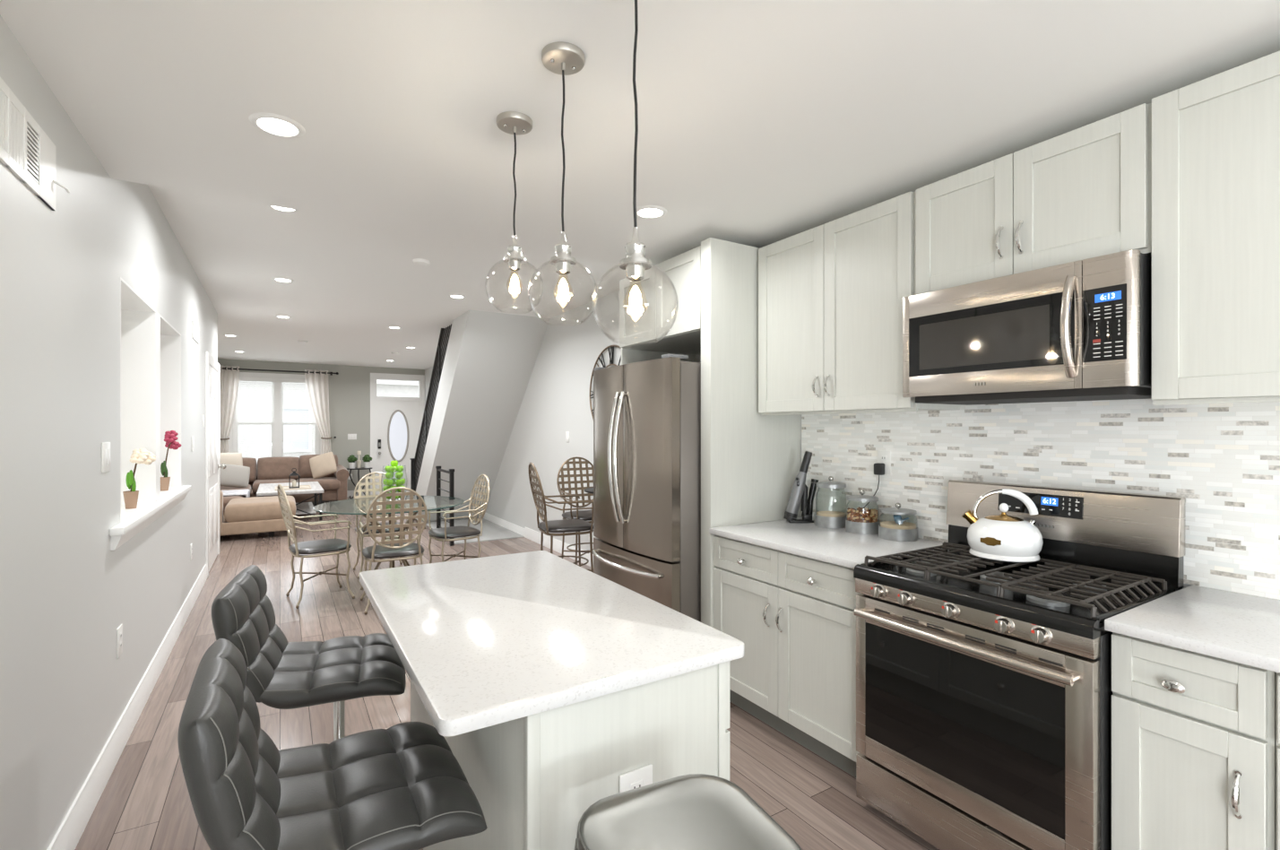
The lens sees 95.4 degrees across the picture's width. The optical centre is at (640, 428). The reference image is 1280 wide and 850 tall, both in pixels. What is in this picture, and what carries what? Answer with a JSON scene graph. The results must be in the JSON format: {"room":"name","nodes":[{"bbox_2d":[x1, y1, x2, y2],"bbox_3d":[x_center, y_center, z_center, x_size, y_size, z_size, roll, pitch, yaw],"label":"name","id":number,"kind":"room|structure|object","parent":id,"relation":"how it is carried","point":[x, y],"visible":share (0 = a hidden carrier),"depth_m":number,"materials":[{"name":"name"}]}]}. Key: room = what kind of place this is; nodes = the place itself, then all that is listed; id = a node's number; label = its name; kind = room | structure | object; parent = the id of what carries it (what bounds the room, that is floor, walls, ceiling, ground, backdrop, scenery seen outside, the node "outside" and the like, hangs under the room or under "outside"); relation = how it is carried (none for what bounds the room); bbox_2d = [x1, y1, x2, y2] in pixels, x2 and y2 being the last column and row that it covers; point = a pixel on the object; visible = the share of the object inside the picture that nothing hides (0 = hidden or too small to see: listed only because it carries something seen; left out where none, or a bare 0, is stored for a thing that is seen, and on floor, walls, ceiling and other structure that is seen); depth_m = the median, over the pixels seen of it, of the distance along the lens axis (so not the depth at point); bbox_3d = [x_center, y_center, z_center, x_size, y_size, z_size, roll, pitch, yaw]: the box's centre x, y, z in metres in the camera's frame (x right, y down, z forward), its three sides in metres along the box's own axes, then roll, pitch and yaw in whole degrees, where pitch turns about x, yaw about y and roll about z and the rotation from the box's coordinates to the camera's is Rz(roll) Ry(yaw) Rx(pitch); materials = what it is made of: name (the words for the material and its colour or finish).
{"room":"kitchen","nodes":[
{"label":"kitchen","id":0,"kind":"room"},
{"bbox_2d":[0,15,217,849],"bbox_3d":[-1.238,0.055,0.558,0.300,2.750,14.250,0,0,-32],"label":"wall","id":1,"kind":"structure","parent":0,"point":[65,596],"depth_m":1.99,"materials":[{"name":"white paint"}]},
{"bbox_2d":[0,77,70,210],"bbox_3d":[-1.692,-0.787,1.612,0.036,0.205,0.601,0,0,-32],"label":"air vent","id":2,"kind":"object","parent":1,"relation":"in","point":[26,150],"visible":1,"depth_m":1.62,"materials":[{"name":"white plastic"}]},
{"bbox_2d":[101,441,110,472],"bbox_3d":[-2.186,0.117,2.387,0.009,0.122,0.120,0,0,-32],"label":"light switch","id":3,"kind":"object","parent":1,"relation":"attached to","point":[105,445],"visible":1,"depth_m":2.37,"materials":[{"name":"white plastic"}]},
{"bbox_2d":[116,623,122,658],"bbox_3d":[-2.313,0.944,2.591,0.008,0.130,0.090,0,0,-32],"label":"electrical outlet","id":4,"kind":"object","parent":1,"relation":"attached to","point":[119,631],"visible":1,"depth_m":2.58,"materials":[{"name":"white plastic"}]},
{"bbox_2d":[47,563,207,849],"bbox_3d":[-2.123,1.363,2.291,0.016,0.135,7.730,0,0,-32],"label":"baseboard","id":5,"kind":"structure","parent":1,"relation":"attached to","point":[68,834],"depth_m":2.51,"materials":[{"name":"white wood"}]},
{"bbox_2d":[120,276,181,522],"bbox_3d":[-2.951,-0.125,3.333,0.301,1.110,1.886,0,0,-32],"label":"wall niche","id":6,"kind":"object","parent":1,"relation":"attached to","point":[150,346],"depth_m":3.33,"materials":[{"name":"white paint"}]},
{"bbox_2d":[109,484,191,550],"bbox_3d":[-2.887,0.467,3.314,0.310,0.097,2.186,0,0,-32],"label":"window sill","id":7,"kind":"structure","parent":1,"relation":"attached to","point":[133,520],"depth_m":2.97,"materials":[{"name":"white"}]},
{"bbox_2d":[122,448,155,509],"bbox_3d":[-2.682,0.262,3.138,0.104,0.313,0.238,0,0,-23],"label":"potted orchid","id":8,"kind":"object","parent":7,"relation":"on","point":[142,455],"visible":1,"depth_m":3.05,"materials":[{"name":"beige plant"}]},
{"bbox_2d":[160,430,181,491],"bbox_3d":[-3.221,0.214,3.997,0.097,0.408,0.205,0,0,-25],"label":"potted orchid","id":9,"kind":"object","parent":7,"relation":"on","point":[169,436],"visible":0.99,"depth_m":3.94,"materials":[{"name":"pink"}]},
{"bbox_2d":[191,320,198,343],"bbox_3d":[-3.744,-0.810,4.910,0.009,0.140,0.390,0,0,-32],"label":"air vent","id":10,"kind":"object","parent":1,"relation":"in","point":[194,327],"visible":1,"depth_m":4.86,"materials":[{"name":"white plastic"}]},
{"bbox_2d":[205,351,220,577],"bbox_3d":[-4.498,0.345,6.143,0.022,2.170,1.320,0,0,-32],"label":"trim","id":11,"kind":"structure","parent":1,"relation":"attached to","point":[210,359],"depth_m":5.61,"materials":[{"name":"white wood"}]},
{"bbox_2d":[208,363,226,571],"bbox_3d":[-4.467,0.390,6.162,0.092,2.060,1.120,0,0,-32],"label":"door","id":12,"kind":"structure","parent":1,"relation":"in","point":[213,374],"depth_m":6.17,"materials":[{"name":"white wood"}]},
{"bbox_2d":[217,358,424,494],"bbox_3d":[-6.612,0.055,11.989,4.550,2.750,0.150,0,0,-32],"label":"wall","id":13,"kind":"structure","parent":0,"point":[349,390],"depth_m":12.20,"materials":[{"name":"grey paint"}]},
{"bbox_2d":[222,367,338,375],"bbox_3d":[-7.205,-1.135,11.454,2.278,0.070,0.138,0,0,-32],"label":"curtain rod","id":14,"kind":"object","parent":13,"relation":"attached to","point":[330,373],"visible":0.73,"depth_m":11.48,"materials":[{"name":"black metal"}]},
{"bbox_2d":[220,364,239,452],"bbox_3d":[-7.808,0.090,11.033,0.370,2.560,0.123,0,0,-32],"label":"curtain","id":15,"kind":"object","parent":14,"relation":"hanging from","point":[229,378],"visible":0.5,"depth_m":11.03,"materials":[{"name":"white fabric"}]},
{"bbox_2d":[304,369,331,454],"bbox_3d":[-6.519,0.090,11.829,0.500,2.560,0.123,0,0,-32],"label":"curtain","id":16,"kind":"object","parent":14,"relation":"hanging from","point":[316,384],"visible":0.62,"depth_m":11.85,"materials":[{"name":"white fabric"}]},
{"bbox_2d":[228,371,418,464],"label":"window","id":17,"kind":"structure","parent":13,"relation":"in","point":[277,380],"depth_m":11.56,"materials":[{"name":"white"}]},
{"bbox_2d":[370,372,424,494],"bbox_3d":[-5.299,0.150,12.743,1.115,2.680,0.187,0,0,-32],"label":"door","id":18,"kind":"structure","parent":13,"relation":"in","point":[395,422],"depth_m":12.70,"materials":[{"name":"white wood"}]},
{"bbox_2d":[147,184,626,369],"bbox_3d":[-3.892,-1.380,7.634,4.600,0.120,10.520,0,0,-32],"label":"ceiling","id":19,"kind":"structure","parent":0,"point":[354,280],"depth_m":5.25,"materials":[{"name":"white paint"}]},
{"bbox_2d":[268,205,298,212],"bbox_3d":[-2.120,-1.317,3.463,0.170,0.007,0.170,0,0,-32],"label":"recessed light","id":20,"kind":"object","parent":19,"relation":"in","point":[281,209],"visible":0.41,"depth_m":3.50,"materials":[{"name":"white"}]},
{"bbox_2d":[412,258,430,266],"bbox_3d":[-1.723,-1.304,4.590,0.130,0.032,0.130,0,0,-32],"label":"smoke detector","id":21,"kind":"object","parent":19,"relation":"attached to","point":[419,262],"visible":1,"depth_m":4.55,"materials":[{"name":"white plastic"}]},
{"bbox_2d":[415,309,550,522],"bbox_3d":[-2.396,0.055,8.199,0.960,2.750,3.470,0,0,-32],"label":"wall","id":22,"kind":"structure","parent":0,"point":[490,358],"depth_m":7.52,"materials":[{"name":"white paint"}]},
{"bbox_2d":[425,518,524,544],"bbox_3d":[-2.390,1.424,8.238,0.910,0.012,1.870,0,0,-32],"label":"rug","id":23,"kind":"object","parent":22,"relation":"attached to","point":[491,531],"depth_m":8.05,"materials":[{"name":"white fabric"}]},
{"bbox_2d":[74,494,939,849],"bbox_3d":[-1.372,1.490,3.648,4.700,0.120,19.950,0,0,-32],"label":"floor","id":24,"kind":"structure","parent":0,"point":[145,803],"depth_m":2.75,"materials":[{"name":"brown wood"}]},
{"bbox_2d":[220,454,349,536],"bbox_3d":[-5.981,0.966,9.376,2.555,0.928,4.320,0,0,-32],"label":"sectional sofa","id":25,"kind":"object","parent":24,"relation":"on","point":[239,514],"visible":0.43,"depth_m":10.25,"materials":[{"name":"fabric"}]},
{"bbox_2d":[220,452,242,465],"bbox_3d":[-6.917,0.610,9.715,0.209,0.411,0.500,0,0,41],"label":"throw pillow","id":26,"kind":"object","parent":25,"relation":"on","point":[228,458],"visible":0.32,"depth_m":9.74,"materials":[{"name":"beige fabric"}]},
{"bbox_2d":[223,494,245,510],"bbox_3d":[-6.281,1.050,8.438,0.980,0.200,1.240,0,0,-32],"label":"seat cushion","id":27,"kind":"object","parent":25,"relation":"on","point":[226,498],"depth_m":8.11,"materials":[{"name":"fabric"}]},
{"bbox_2d":[220,463,250,487],"bbox_3d":[-6.543,0.750,9.299,0.543,0.390,0.241,0,0,-39],"label":"throw pillow","id":28,"kind":"object","parent":25,"relation":"on","point":[233,475],"visible":0.74,"depth_m":9.29,"materials":[{"name":"grey fabric"}]},
{"bbox_2d":[221,489,250,497],"bbox_3d":[-6.024,1.087,8.445,0.585,0.325,0.740,0,0,-32],"label":"throw blanket","id":29,"kind":"object","parent":25,"relation":"on","point":[232,492],"visible":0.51,"depth_m":8.41,"materials":[{"name":"fabric"}]},
{"bbox_2d":[220,484,251,492],"bbox_3d":[-6.922,1.050,9.476,0.980,0.200,1.200,0,0,-32],"label":"seat cushion","id":30,"kind":"object","parent":25,"relation":"on","point":[222,488],"depth_m":9.29,"materials":[{"name":"fabric"}]},
{"bbox_2d":[242,457,256,482],"bbox_3d":[-7.316,0.759,10.665,0.500,0.454,0.272,0,0,-32],"label":"cushion","id":31,"kind":"object","parent":25,"relation":"on","point":[249,462],"depth_m":10.69,"materials":[{"name":"fabric"}]},
{"bbox_2d":[224,495,296,522],"bbox_3d":[-5.136,1.085,7.917,0.800,0.250,0.890,0,0,-32],"label":"cushion","id":32,"kind":"object","parent":25,"relation":"on","point":[256,509],"depth_m":7.57,"materials":[{"name":"fabric"}]},
{"bbox_2d":[251,478,295,492],"bbox_3d":[-6.684,1.045,10.670,0.680,0.200,0.780,0,0,-32],"label":"seat cushion","id":33,"kind":"object","parent":25,"relation":"on","point":[255,482],"depth_m":10.50,"materials":[{"name":"fabric"}]},
{"bbox_2d":[256,456,299,479],"bbox_3d":[-6.805,0.759,10.980,0.700,0.454,0.272,0,0,-32],"label":"cushion","id":34,"kind":"object","parent":25,"relation":"on","point":[280,467],"depth_m":10.87,"materials":[{"name":"fabric"}]},
{"bbox_2d":[296,476,340,490],"bbox_3d":[-6.092,1.045,11.035,0.710,0.200,0.780,0,0,-32],"label":"seat cushion","id":35,"kind":"object","parent":25,"relation":"on","point":[327,483],"depth_m":10.84,"materials":[{"name":"fabric"}]},
{"bbox_2d":[299,454,338,477],"bbox_3d":[-6.244,0.729,11.327,0.680,0.454,0.272,0,0,-32],"label":"cushion","id":36,"kind":"object","parent":25,"relation":"on","point":[305,470],"depth_m":11.14,"materials":[{"name":"fabric"}]},
{"bbox_2d":[309,451,337,478],"bbox_3d":[-5.981,0.690,10.998,0.526,0.497,0.240,0,0,-11],"label":"throw pillow","id":37,"kind":"object","parent":25,"relation":"on","point":[324,464],"visible":1,"depth_m":10.94,"materials":[{"name":"beige fabric"}]},
{"bbox_2d":[256,481,323,519],"bbox_3d":[-5.753,1.192,9.581,0.880,0.475,1.750,0,0,-32],"label":"coffee table","id":38,"kind":"object","parent":24,"relation":"on","point":[263,488],"visible":0.62,"depth_m":9.17,"materials":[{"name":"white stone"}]},
{"bbox_2d":[275,484,311,490],"bbox_3d":[-5.526,0.942,9.281,0.490,0.024,0.500,0,0,-32],"label":"tray","id":39,"kind":"object","parent":38,"relation":"on","point":[301,487],"visible":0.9,"depth_m":9.23,"materials":[{"name":"beige wood"}]},
{"bbox_2d":[295,501,316,514],"bbox_3d":[-5.753,1.317,9.581,0.680,0.025,1.450,0,0,-32],"label":"shelf","id":40,"kind":"object","parent":38,"relation":"attached to","point":[307,506],"depth_m":9.59,"materials":[{"name":"white wood"}]},
{"bbox_2d":[211,564,406,741],"bbox_3d":[-1.040,0.946,1.894,0.511,0.968,0.450,0,0,-24],"label":"bar stool","id":41,"kind":"object","parent":24,"relation":"on","point":[282,674],"visible":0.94,"depth_m":1.77,"materials":[{"name":"black leather"}]},
{"bbox_2d":[276,484,354,608],"bbox_3d":[-2.739,0.941,4.907,0.525,0.979,0.496,0,0,-40],"label":"dining chair","id":42,"kind":"object","parent":24,"relation":"on","point":[326,545],"visible":1,"depth_m":4.83,"materials":[{"name":"beige metal"}]},
{"bbox_2d":[177,638,487,849],"bbox_3d":[-0.635,0.946,1.236,0.511,0.968,0.450,0,0,-32],"label":"bar stool","id":43,"kind":"object","parent":24,"relation":"on","point":[401,786],"visible":1,"depth_m":1.13,"materials":[{"name":"black leather"}]},
{"bbox_2d":[346,467,372,498],"bbox_3d":[-5.754,1.120,11.961,0.480,0.620,0.480,0,0,-32],"label":"side table","id":44,"kind":"object","parent":24,"relation":"on","point":[355,468],"visible":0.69,"depth_m":11.84,"materials":[{"name":"black metal"}]},
{"bbox_2d":[346,454,357,468],"bbox_3d":[-5.862,0.673,11.872,0.185,0.273,0.184,0,0,-32],"label":"potted plant","id":45,"kind":"object","parent":44,"relation":"on","point":[351,459],"visible":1,"depth_m":11.82,"materials":[{"name":"green plant"}]},
{"bbox_2d":[362,454,371,467],"bbox_3d":[-5.634,0.673,12.036,0.185,0.273,0.184,0,0,-32],"label":"potted plant","id":46,"kind":"object","parent":44,"relation":"on","point":[367,458],"visible":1,"depth_m":11.99,"materials":[{"name":"green plant"}]},
{"bbox_2d":[353,471,409,579],"bbox_3d":[-2.617,0.941,5.874,0.496,0.979,0.525,0,0,-32],"label":"dining chair","id":47,"kind":"object","parent":24,"relation":"on","point":[367,477],"visible":0.36,"depth_m":5.96,"materials":[{"name":"beige metal"}]},
{"bbox_2d":[312,495,464,589],"bbox_3d":[-2.265,1.053,5.324,1.260,0.740,1.260,0,0,-32],"label":"dining table","id":48,"kind":"object","parent":24,"relation":"on","point":[361,505],"visible":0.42,"depth_m":5.23,"materials":[{"name":"clear glass"}]},
{"bbox_2d":[358,486,427,614],"bbox_3d":[-1.997,0.941,4.734,0.496,0.979,0.525,0,0,-30],"label":"dining chair","id":49,"kind":"object","parent":24,"relation":"on","point":[393,549],"visible":0.88,"depth_m":4.58,"materials":[{"name":"beige metal"}]},
{"bbox_2d":[409,323,451,495],"bbox_3d":[-2.972,0.047,8.216,0.108,2.766,2.456,0,0,-32],"label":"stair railing","id":50,"kind":"object","parent":24,"relation":"on","point":[415,462],"visible":0.77,"depth_m":8.31,"materials":[{"name":"black metal"}]},
{"bbox_2d":[435,465,454,545],"bbox_3d":[-2.489,0.963,7.431,0.059,0.935,0.760,0,0,-32],"label":"guard railing","id":51,"kind":"object","parent":24,"relation":"on","point":[451,471],"visible":0.83,"depth_m":7.24,"materials":[{"name":"black metal"}]},
{"bbox_2d":[427,474,489,562],"bbox_3d":[-1.755,0.941,5.644,0.525,0.979,0.496,0,0,-37],"label":"dining chair","id":52,"kind":"object","parent":24,"relation":"on","point":[445,532],"visible":0.83,"depth_m":5.60,"materials":[{"name":"beige metal"}]},
{"bbox_2d":[528,462,593,572],"bbox_3d":[-0.669,0.856,4.943,0.525,1.149,0.496,0,0,-22],"label":"chair","id":53,"kind":"object","parent":24,"relation":"on","point":[566,526],"visible":0.86,"depth_m":4.83,"materials":[{"name":"brown metal"}]},
{"bbox_2d":[410,660,729,849],"bbox_3d":[-0.305,0.988,1.785,0.546,0.884,1.222,0,0,-32],"label":"kitchen island","id":54,"kind":"object","parent":24,"relation":"on","point":[532,778],"visible":0.36,"depth_m":1.25,"materials":[{"name":"white wood"}]},
{"bbox_2d":[359,550,743,735],"bbox_3d":[-0.377,0.530,1.747,0.715,0.030,1.268,0,0,-32],"label":"island countertop","id":55,"kind":"structure","parent":54,"relation":"on","point":[483,642],"depth_m":1.44,"materials":[{"name":"white stone"}]},
{"bbox_2d":[619,763,652,792],"bbox_3d":[-0.008,0.793,1.254,0.083,0.118,0.008,0,0,-32],"label":"electrical outlet","id":56,"kind":"object","parent":54,"relation":"attached to","point":[642,776],"visible":0.31,"depth_m":1.25,"materials":[{"name":"white plastic"}]},
{"bbox_2d":[630,778,643,789],"bbox_3d":[-0.007,0.772,1.252,0.032,0.028,0.003,0,0,-32],"label":"socket","id":57,"kind":"object","parent":56,"relation":"attached to","point":[634,782],"depth_m":1.25,"materials":[{"name":"white plastic"}]},
{"bbox_2d":[556,456,593,564],"bbox_3d":[-0.515,0.856,5.597,0.496,1.149,0.525,0,0,-28],"label":"chair","id":58,"kind":"object","parent":24,"relation":"on","point":[583,514],"visible":0.5,"depth_m":5.73,"materials":[{"name":"brown metal"}]},
{"bbox_2d":[592,354,700,622],"bbox_3d":[0.218,0.520,3.575,0.911,1.820,0.889,0,0,-32],"label":"refrigerator","id":59,"kind":"object","parent":24,"relation":"on","point":[647,413],"visible":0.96,"depth_m":3.13,"materials":[{"name":"grey metal"}]},
{"bbox_2d":[621,347,696,364],"bbox_3d":[0.139,0.223,4.076,0.620,2.415,0.020,0,0,-32],"label":"panel","id":60,"kind":"object","parent":24,"relation":"on","point":[628,356],"visible":0.02,"depth_m":3.99,"materials":[{"name":"white wood"}]},
{"bbox_2d":[574,773,802,849],"bbox_3d":[0.078,1.052,0.955,0.442,0.760,0.440,0,0,-25],"label":"metal stool","id":61,"kind":"object","parent":24,"relation":"on","point":[691,811],"visible":1,"depth_m":1.01,"materials":[{"name":"grey"}]},
{"bbox_2d":[700,237,800,627],"bbox_3d":[0.628,0.217,3.241,0.665,2.425,0.085,0,0,-32],"label":"panel","id":62,"kind":"object","parent":24,"relation":"on","point":[750,462],"visible":0.34,"depth_m":3.11,"materials":[{"name":"white wood"}]},
{"bbox_2d":[713,535,859,778],"bbox_3d":[0.882,0.988,2.801,0.675,0.884,0.929,0,0,-32],"label":"base cabinet","id":63,"kind":"object","parent":24,"relation":"on","point":[794,618],"visible":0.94,"depth_m":2.58,"materials":[{"name":"white wood"}]},
{"bbox_2d":[709,517,942,568],"bbox_3d":[0.887,0.530,2.803,0.669,0.030,0.931,0,0,-32],"label":"countertop","id":64,"kind":"structure","parent":63,"relation":"on","point":[837,546],"depth_m":2.67,"materials":[{"name":"white stone"}]},
{"bbox_2d":[783,450,818,522],"bbox_3d":[0.887,0.318,3.208,0.192,0.393,0.071,0,0,0],"label":"vacuum","id":65,"kind":"object","parent":64,"relation":"on","point":[799,493],"visible":1,"depth_m":3.19,"materials":[{"name":"black plastic"}]},
{"bbox_2d":[815,475,846,527],"bbox_3d":[1.011,0.383,3.083,0.160,0.264,0.160,0,0,-32],"label":"storage jar","id":66,"kind":"object","parent":64,"relation":"on","point":[825,522],"visible":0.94,"depth_m":3.02,"materials":[{"name":"metal"}]},
{"bbox_2d":[816,510,845,517],"bbox_3d":[1.011,0.472,3.083,0.144,0.061,0.144,0,0,-32],"label":"flour","id":67,"kind":"object","parent":66,"relation":"in","point":[831,514],"visible":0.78,"depth_m":3.04,"materials":[{"name":"beige food"}]},
{"bbox_2d":[845,489,879,534],"bbox_3d":[1.113,0.410,2.917,0.160,0.210,0.160,0,0,-32],"label":"storage jar","id":68,"kind":"object","parent":64,"relation":"on","point":[854,527],"visible":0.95,"depth_m":2.86,"materials":[{"name":"metal"}]},
{"bbox_2d":[847,506,877,522],"bbox_3d":[1.113,0.450,2.917,0.143,0.100,0.146,0,0,40],"label":"nuts","id":69,"kind":"object","parent":68,"relation":"in","point":[860,515],"visible":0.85,"depth_m":2.88,"materials":[{"name":"brown food"}]},
{"bbox_2d":[878,502,918,541],"bbox_3d":[1.215,0.431,2.743,0.172,0.166,0.172,0,0,-32],"label":"storage jar","id":70,"kind":"object","parent":64,"relation":"on","point":[886,533],"visible":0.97,"depth_m":2.68,"materials":[{"name":"metal"}]},
{"bbox_2d":[880,520,916,529],"bbox_3d":[1.215,0.473,2.743,0.154,0.059,0.154,0,0,-32],"label":"sugar","id":71,"kind":"object","parent":70,"relation":"in","point":[892,524],"visible":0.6,"depth_m":2.69,"materials":[{"name":"beige food"}]},
{"bbox_2d":[853,479,1184,849],"bbox_3d":[1.269,0.827,2.038,0.730,1.207,0.770,0,0,-32],"label":"gas range","id":72,"kind":"object","parent":24,"relation":"on","point":[983,686],"visible":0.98,"depth_m":1.88,"materials":[{"name":"silver metal"}]},
{"bbox_2d":[961,488,1043,562],"bbox_3d":[1.374,0.354,2.200,0.245,0.254,0.245,0,0,-10],"label":"kettle","id":73,"kind":"object","parent":72,"relation":"on","point":[1002,537],"visible":1,"depth_m":2.13,"materials":[{"name":"white ceramic"}]},
{"bbox_2d":[853,549,1182,639],"bbox_3d":[1.286,0.538,2.049,0.658,0.048,0.762,0,0,-32],"label":"cooktop","id":74,"kind":"object","parent":72,"relation":"in","point":[1064,619],"depth_m":1.83,"materials":[{"name":"black metal"}]},
{"bbox_2d":[1111,631,1276,849],"bbox_3d":[1.615,0.988,1.615,0.675,0.884,0.306,0,0,-32],"label":"base cabinet","id":75,"kind":"object","parent":24,"relation":"on","point":[1194,734],"visible":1,"depth_m":1.45,"materials":[{"name":"white wood"}]},
{"bbox_2d":[1276,672,1279,849],"bbox_3d":[1.873,0.988,1.198,0.675,0.884,0.670,0,0,-32],"label":"base cabinet","id":76,"kind":"object","parent":24,"relation":"on","point":[1277,673],"visible":0.95,"depth_m":1.32,"materials":[{"name":"white wood"}]},
{"bbox_2d":[1104,584,1279,673],"bbox_3d":[1.795,0.530,1.333,0.669,0.030,0.981,0,0,-32],"label":"countertop","id":77,"kind":"structure","parent":76,"relation":"on","point":[1243,628],"depth_m":1.54,"materials":[{"name":"white stone"}]},
{"bbox_2d":[424,290,621,553],"bbox_3d":[-2.047,0.055,8.738,0.200,2.750,10.180,0,0,-32],"label":"wall","id":78,"kind":"structure","parent":0,"point":[556,401],"depth_m":6.80,"materials":[{"name":"white paint"}]},
{"bbox_2d":[483,512,593,566],"bbox_3d":[-2.139,1.363,8.681,0.016,0.135,10.180,0,0,-32],"label":"baseboard","id":79,"kind":"structure","parent":78,"relation":"attached to","point":[531,534],"depth_m":7.28,"materials":[{"name":"white wood"}]},
{"bbox_2d":[589,345,621,419],"bbox_3d":[-0.276,-0.350,5.647,0.035,0.918,0.918,0,0,-32],"label":"wall clock","id":80,"kind":"object","parent":78,"relation":"attached to","point":[611,352],"visible":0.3,"depth_m":5.78,"materials":[{"name":"brown metal"}]},
{"bbox_2d":[0,0,1279,266],"bbox_3d":[1.626,-1.250,-0.682,3.950,0.380,9.430,0,0,-32],"label":"ceiling","id":81,"kind":"structure","parent":0,"point":[762,123],"depth_m":1.86,"materials":[{"name":"white paint"}]},
{"bbox_2d":[248,112,305,138],"bbox_3d":[-1.267,-1.056,2.038,0.170,0.007,0.170,0,0,-32],"label":"recessed light","id":82,"kind":"object","parent":81,"relation":"in","point":[272,124],"visible":1,"depth_m":2.03,"materials":[{"name":"white plastic"}]},
{"bbox_2d":[484,111,543,311],"bbox_3d":[-0.432,-0.733,2.008,0.196,0.655,0.196,0,0,-32],"label":"pendant light","id":83,"kind":"object","parent":81,"relation":"hanging from","point":[514,123],"visible":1,"depth_m":1.99,"materials":[{"name":"clear glass"}]},
{"bbox_2d":[503,234,525,271],"bbox_3d":[-0.432,-0.605,2.008,0.074,0.119,0.074,0,0,-32],"label":"socket","id":84,"kind":"object","parent":83,"relation":"attached to","point":[514,259],"depth_m":1.99,"materials":[{"name":"silver metal"}]},
{"bbox_2d":[527,41,597,323],"bbox_3d":[-0.218,-0.680,1.657,0.196,0.760,0.196,0,0,-32],"label":"pendant light","id":85,"kind":"object","parent":81,"relation":"hanging from","point":[564,58],"visible":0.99,"depth_m":1.64,"materials":[{"name":"clear glass"}]},
{"bbox_2d":[550,231,576,275],"bbox_3d":[-0.218,-0.500,1.657,0.074,0.119,0.074,0,0,-32],"label":"socket","id":86,"kind":"object","parent":85,"relation":"attached to","point":[563,260],"depth_m":1.64,"materials":[{"name":"silver metal"}]},
{"bbox_2d":[592,0,678,342],"bbox_3d":[-0.010,-0.629,1.330,0.196,0.861,0.196,0,0,-32],"label":"pendant light","id":87,"kind":"object","parent":81,"relation":"hanging from","point":[635,263],"visible":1,"depth_m":1.32,"materials":[{"name":"clear glass"}]},
{"bbox_2d":[619,226,651,281],"bbox_3d":[-0.010,-0.399,1.330,0.074,0.119,0.074,0,0,-32],"label":"socket","id":88,"kind":"object","parent":87,"relation":"attached to","point":[635,263],"depth_m":1.31,"materials":[{"name":"silver metal"}]},
{"bbox_2d":[632,205,667,218],"bbox_3d":[0.050,-1.056,2.852,0.170,0.007,0.170,0,0,-32],"label":"recessed light","id":89,"kind":"object","parent":81,"relation":"in","point":[646,211],"visible":0.93,"depth_m":2.84,"materials":[{"name":"white"}]},
{"bbox_2d":[696,354,1191,588],"bbox_3d":[2.950,0.055,0.305,0.200,2.750,9.420,0,0,-32],"label":"wall","id":90,"kind":"structure","parent":0,"point":[698,356],"depth_m":3.38,"materials":[{"name":"white paint"}]},
{"bbox_2d":[619,245,700,354],"bbox_3d":[0.370,-0.760,3.673,0.650,0.450,0.882,0,0,-32],"label":"upper cabinet","id":91,"kind":"object","parent":90,"relation":"attached to","point":[638,330],"visible":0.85,"depth_m":3.47,"materials":[{"name":"white wood"}]},
{"bbox_2d":[758,190,959,415],"bbox_3d":[1.017,-0.528,2.875,0.382,0.914,0.919,0,0,-32],"label":"upper cabinet","id":92,"kind":"object","parent":90,"relation":"attached to","point":[831,294],"visible":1,"depth_m":2.73,"materials":[{"name":"white wood"}]},
{"bbox_2d":[915,103,1151,294],"bbox_3d":[1.461,-0.759,2.156,0.382,0.452,0.766,0,0,-32],"label":"upper cabinet","id":93,"kind":"object","parent":90,"relation":"attached to","point":[1085,192],"visible":0.88,"depth_m":2.00,"materials":[{"name":"white wood"}]},
{"bbox_2d":[902,249,1151,405],"bbox_3d":[1.411,-0.316,2.125,0.486,0.425,0.752,0,0,-32],"label":"microwave","id":94,"kind":"object","parent":93,"relation":"attached to","point":[1081,330],"visible":1,"depth_m":1.94,"materials":[{"name":"silver metal"}]},
{"bbox_2d":[801,398,1279,599],"bbox_3d":[1.639,0.173,2.230,0.008,0.686,2.672,0,0,-32],"label":"backsplash","id":95,"kind":"structure","parent":90,"relation":"attached to","point":[1223,459],"depth_m":2.16,"materials":[{"name":"tile"}]},
{"bbox_2d":[877,449,890,474],"bbox_3d":[1.215,0.168,2.901,0.008,0.118,0.075,0,0,-32],"label":"electrical outlet","id":96,"kind":"object","parent":95,"relation":"attached to","point":[884,456],"visible":0.8,"depth_m":2.89,"materials":[{"name":"white plastic"}]},
{"bbox_2d":[863,462,884,508],"bbox_3d":[1.096,0.342,3.053,0.049,0.339,0.409,0,0,-32],"label":"power adaptor","id":97,"kind":"object","parent":96,"relation":"attached to","point":[878,468],"visible":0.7,"depth_m":2.88,"materials":[{"name":"black plastic"}]},
{"bbox_2d":[1151,50,1279,405],"bbox_3d":[1.913,-0.530,1.424,0.382,0.919,0.952,0,0,-32],"label":"upper cabinet","id":98,"kind":"object","parent":90,"relation":"attached to","point":[1215,139],"visible":1,"depth_m":1.63,"materials":[{"name":"white wood"}]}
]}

